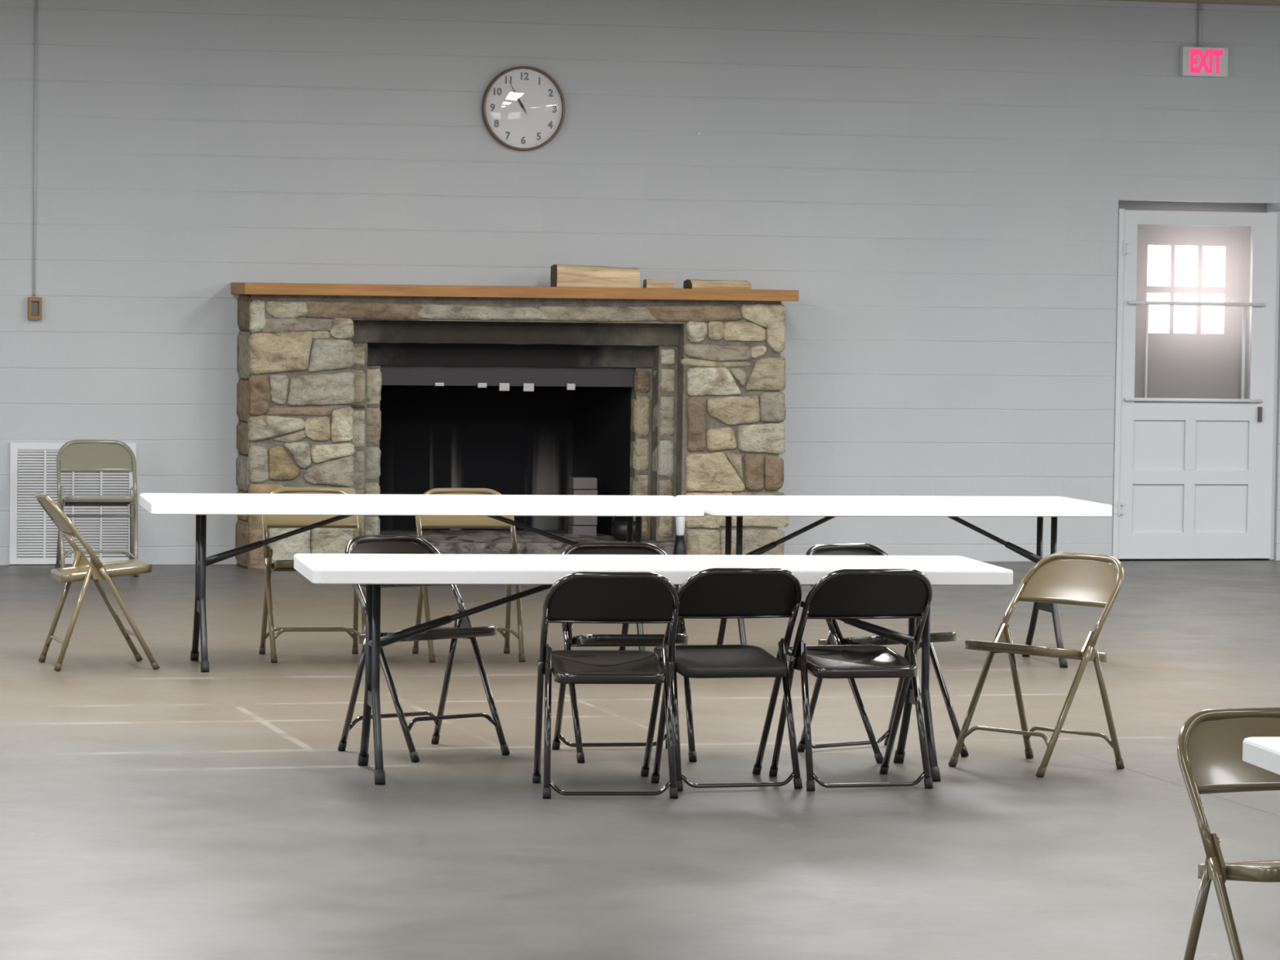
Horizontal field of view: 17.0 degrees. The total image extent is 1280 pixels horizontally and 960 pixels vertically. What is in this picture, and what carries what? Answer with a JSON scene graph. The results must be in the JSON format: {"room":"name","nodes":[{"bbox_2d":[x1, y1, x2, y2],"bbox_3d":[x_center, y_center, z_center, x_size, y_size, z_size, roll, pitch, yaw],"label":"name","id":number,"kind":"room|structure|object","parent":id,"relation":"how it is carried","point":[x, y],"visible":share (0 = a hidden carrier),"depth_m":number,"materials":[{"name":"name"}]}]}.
{"room":"event hall","nodes":[
{"label":"event hall","id":0,"kind":"room"},
{"bbox_2d":[0,0,1279,564],"bbox_3d":[-1.206,-1.253,25.823,19.000,3.500,0.280,0,3,-15],"label":"wall","id":1,"kind":"structure","parent":0,"point":[939,185],"depth_m":26.02,"materials":[{"name":"white paint"}]},
{"bbox_2d":[27,297,41,319],"bbox_3d":[-3.538,-1.004,25.044,0.078,0.130,0.044,0,3,-15],"label":"switch box","id":2,"kind":"object","parent":1,"relation":"attached to","point":[34,304],"visible":1,"depth_m":25.03,"materials":[{"name":"brown wood"}]},
{"bbox_2d":[31,301,38,315],"bbox_3d":[-3.540,-1.004,25.054,0.043,0.083,0.020,0,3,-15],"label":"switch plate","id":3,"kind":"object","parent":2,"relation":"attached to","point":[34,304],"depth_m":25.04,"materials":[{"name":"grey"}]},
{"bbox_2d":[32,0,37,297],"bbox_3d":[-3.530,-2.034,25.008,0.015,1.927,0.015,0,3,-15],"label":"conduit","id":4,"kind":"object","parent":1,"relation":"attached to","point":[36,1],"visible":1,"depth_m":25.01,"materials":[{"name":"grey metal"}]},
{"bbox_2d":[8,442,136,564],"bbox_3d":[-3.331,0.139,25.168,0.740,0.712,0.021,0,3,-15],"label":"air vent","id":5,"kind":"object","parent":1,"relation":"in","point":[33,535],"visible":0.65,"depth_m":25.14,"materials":[{"name":"white metal"}]},
{"bbox_2d":[481,66,564,151],"bbox_3d":[-0.698,-2.232,25.732,0.506,0.506,0.060,0,3,-15],"label":"wall clock","id":6,"kind":"object","parent":1,"relation":"attached to","point":[523,107],"visible":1,"depth_m":25.73,"materials":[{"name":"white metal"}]},
{"bbox_2d":[1118,200,1266,403],"bbox_3d":[3.440,-0.635,27.242,1.106,2.258,0.040,0,3,-15],"label":"window","id":7,"kind":"structure","parent":1,"relation":"in","point":[1194,351],"depth_m":27.23,"materials":[{"name":"clear glass"}]},
{"bbox_2d":[1114,209,1277,559],"bbox_3d":[3.496,-0.596,26.972,1.066,2.188,0.066,0,3,-15],"label":"door","id":8,"kind":"structure","parent":1,"relation":"in","point":[1195,479],"depth_m":27.01,"materials":[{"name":"white paint"}]},
{"bbox_2d":[1111,208,1279,559],"bbox_3d":[3.493,-0.598,27.043,1.108,2.206,0.172,0,3,-15],"label":"trim","id":9,"kind":"structure","parent":1,"relation":"attached to","point":[1121,211],"depth_m":26.85,"materials":[{"name":"white paint"}]},
{"bbox_2d":[1197,3,1202,46],"bbox_3d":[3.509,-2.849,26.842,0.022,0.272,0.022,0,3,-15],"label":"conduit","id":10,"kind":"object","parent":1,"relation":"attached to","point":[1200,5],"visible":1,"depth_m":26.84,"materials":[{"name":"white metal"}]},
{"bbox_2d":[1179,46,1228,77],"bbox_3d":[3.534,-2.621,26.845,0.304,0.184,0.056,0,3,-15],"label":"exit sign","id":11,"kind":"object","parent":1,"relation":"attached to","point":[1194,61],"visible":1,"depth_m":26.82,"materials":[{"name":"white plastic"}]},
{"bbox_2d":[0,558,1279,959],"bbox_3d":[2.298,1.211,12.696,19.600,0.100,31.800,0,3,-15],"label":"floor","id":12,"kind":"structure","parent":0,"point":[175,811],"depth_m":14.28,"materials":[{"name":"concrete"}]},
{"bbox_2d":[55,440,138,577],"bbox_3d":[-3.096,0.160,24.446,0.456,0.761,0.507,0,3,-11],"label":"folding chair","id":13,"kind":"object","parent":12,"relation":"on","point":[74,455],"visible":0.91,"depth_m":24.58,"materials":[{"name":"beige metal"}]},
{"bbox_2d":[35,492,159,671],"bbox_3d":[-2.383,0.438,18.712,0.507,0.761,0.456,0,3,-17],"label":"folding chair","id":14,"kind":"object","parent":12,"relation":"on","point":[82,569],"visible":1,"depth_m":18.57,"materials":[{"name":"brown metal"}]},
{"bbox_2d":[258,487,365,662],"bbox_3d":[-1.464,0.425,19.268,0.456,0.761,0.507,0,3,-11],"label":"folding chair","id":15,"kind":"object","parent":12,"relation":"on","point":[268,521],"visible":0.44,"depth_m":19.38,"materials":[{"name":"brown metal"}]},
{"bbox_2d":[139,493,704,672],"bbox_3d":[-0.978,0.456,18.954,2.420,0.747,0.780,0,3,-11],"label":"folding table","id":16,"kind":"object","parent":12,"relation":"on","point":[201,505],"visible":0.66,"depth_m":18.70,"materials":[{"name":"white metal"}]},
{"bbox_2d":[337,534,510,762],"bbox_3d":[-0.788,0.602,15.492,0.456,0.780,0.507,-1,3,-40],"label":"folding chair","id":17,"kind":"object","parent":12,"relation":"on","point":[382,544],"visible":0.59,"depth_m":15.52,"materials":[{"name":"black metal"}]},
{"bbox_2d":[412,488,524,662],"bbox_3d":[-0.773,0.428,19.401,0.456,0.761,0.507,0,3,-12],"label":"folding chair","id":18,"kind":"object","parent":12,"relation":"on","point":[422,522],"visible":0.38,"depth_m":19.52,"materials":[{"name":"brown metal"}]},
{"bbox_2d":[231,282,799,568],"bbox_3d":[-0.866,-0.473,26.044,3.365,1.969,1.445,0,3,-15],"label":"fireplace","id":19,"kind":"object","parent":12,"relation":"on","point":[353,388],"visible":0.86,"depth_m":25.71,"materials":[{"name":"stone"}]},
{"bbox_2d":[378,364,635,386],"bbox_3d":[-0.791,-0.628,25.729,1.585,0.128,0.015,0,3,-15],"label":"hood","id":20,"kind":"object","parent":19,"relation":"attached to","point":[479,375],"depth_m":25.72,"materials":[{"name":"grey metal"}]},
{"bbox_2d":[231,282,799,301],"bbox_3d":[-0.733,-1.122,25.553,3.365,0.067,0.492,0,3,-15],"label":"mantel shelf","id":21,"kind":"object","parent":19,"relation":"attached to","point":[248,291],"depth_m":25.28,"materials":[{"name":"brown wood"}]},
{"bbox_2d":[568,476,597,536],"bbox_3d":[-0.348,0.165,26.134,0.154,0.362,0.110,0,3,-15],"label":"brick stack","id":22,"kind":"object","parent":19,"relation":"on","point":[580,486],"visible":0.53,"depth_m":26.09,"materials":[{"name":"grey brick"}]},
{"bbox_2d":[550,264,639,288],"bbox_3d":[-0.268,-1.218,25.583,0.513,0.134,0.176,0,3,-15],"label":"wood block","id":23,"kind":"object","parent":19,"relation":"on","point":[561,275],"visible":1,"depth_m":25.51,"materials":[{"name":"brown wood"}]},
{"bbox_2d":[611,516,635,541],"bbox_3d":[-0.083,0.267,25.795,0.176,0.196,0.176,0,3,-15],"label":"round pot","id":24,"kind":"object","parent":19,"relation":"on","point":[619,529],"visible":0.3,"depth_m":25.73,"materials":[{"name":"black metal"}]},
{"bbox_2d":[642,279,674,288],"bbox_3d":[0.112,-1.177,25.688,0.172,0.052,0.091,0,3,-15],"label":"wood offcut","id":25,"kind":"object","parent":19,"relation":"on","point":[647,283],"visible":1,"depth_m":25.65,"materials":[{"name":"beige wood"}]},
{"bbox_2d":[683,279,751,289],"bbox_3d":[0.466,-1.177,25.760,0.372,0.057,0.215,0,3,-15],"label":"wood slab","id":26,"kind":"object","parent":19,"relation":"on","point":[688,283],"visible":1,"depth_m":25.68,"materials":[{"name":"brown wood"}]},
{"bbox_2d":[532,571,679,798],"bbox_3d":[-0.116,0.672,14.387,0.456,0.761,0.507,0,3,-7],"label":"folding chair","id":27,"kind":"object","parent":12,"relation":"on","point":[581,597],"visible":1,"depth_m":14.23,"materials":[{"name":"black metal"}]},
{"bbox_2d":[551,542,697,763],"bbox_3d":[-0.055,0.621,15.504,0.456,0.761,0.507,0,3,-12],"label":"folding chair","id":28,"kind":"object","parent":12,"relation":"on","point":[588,548],"visible":0.56,"depth_m":15.47,"materials":[{"name":"black metal"}]},
{"bbox_2d":[293,553,1013,784],"bbox_3d":[0.029,0.658,14.933,2.420,0.747,0.780,0,3,-10],"label":"folding table","id":29,"kind":"object","parent":12,"relation":"on","point":[373,571],"visible":0.88,"depth_m":14.77,"materials":[{"name":"white plastic"}]},
{"bbox_2d":[673,516,686,555],"bbox_3d":[0.239,0.368,25.576,0.100,0.325,0.100,0,3,-15],"label":"brush","id":30,"kind":"object","parent":12,"relation":"on","point":[680,545],"visible":0.62,"depth_m":25.55,"materials":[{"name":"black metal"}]},
{"bbox_2d":[640,567,802,791],"bbox_3d":[0.285,0.664,14.670,0.456,0.761,0.507,0,3,-16],"label":"folding chair","id":31,"kind":"object","parent":12,"relation":"on","point":[767,592],"visible":0.92,"depth_m":14.53,"materials":[{"name":"black metal"}]},
{"bbox_2d":[768,568,933,791],"bbox_3d":[0.732,0.668,14.727,0.456,0.761,0.507,0,3,-16],"label":"folding chair","id":32,"kind":"object","parent":12,"relation":"on","point":[891,593],"visible":0.98,"depth_m":14.58,"materials":[{"name":"black metal"}]},
{"bbox_2d":[797,542,968,763],"bbox_3d":[0.882,0.626,15.665,0.456,0.761,0.507,-1,3,-38],"label":"folding chair","id":33,"kind":"object","parent":12,"relation":"on","point":[835,637],"visible":0.43,"depth_m":15.66,"materials":[{"name":"black metal"}]},
{"bbox_2d":[675,495,1111,667],"bbox_3d":[1.137,0.464,19.416,1.850,0.747,0.780,0,3,-12],"label":"folding table","id":34,"kind":"object","parent":12,"relation":"on","point":[829,507],"visible":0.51,"depth_m":19.18,"materials":[{"name":"white plastic"}]},
{"bbox_2d":[948,551,1124,777],"bbox_3d":[1.433,0.651,15.297,0.507,0.761,0.456,-2,4,-44],"label":"folding chair","id":35,"kind":"object","parent":12,"relation":"on","point":[1087,580],"visible":1,"depth_m":15.34,"materials":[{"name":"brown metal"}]},
{"bbox_2d":[1177,706,1279,959],"bbox_3d":[1.484,0.916,9.645,0.456,0.761,0.507,0,3,-21],"label":"folding chair","id":36,"kind":"object","parent":12,"relation":"on","point":[1210,742],"visible":0.93,"depth_m":9.72,"materials":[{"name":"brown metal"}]},
{"bbox_2d":[1242,737,1279,774],"bbox_3d":[2.560,0.961,9.199,2.420,0.747,0.780,0,3,-9],"label":"folding table","id":37,"kind":"object","parent":12,"relation":"on","point":[1264,753],"visible":1,"depth_m":9.23,"materials":[{"name":"white plastic"}]},
{"bbox_2d":[1106,0,1279,5],"bbox_3d":[2.577,-2.341,11.674,19.000,0.100,29.430,0,3,-15],"label":"ceiling","id":38,"kind":"structure","parent":0,"point":[1260,2],"depth_m":26.69,"materials":[{"name":"beige"}]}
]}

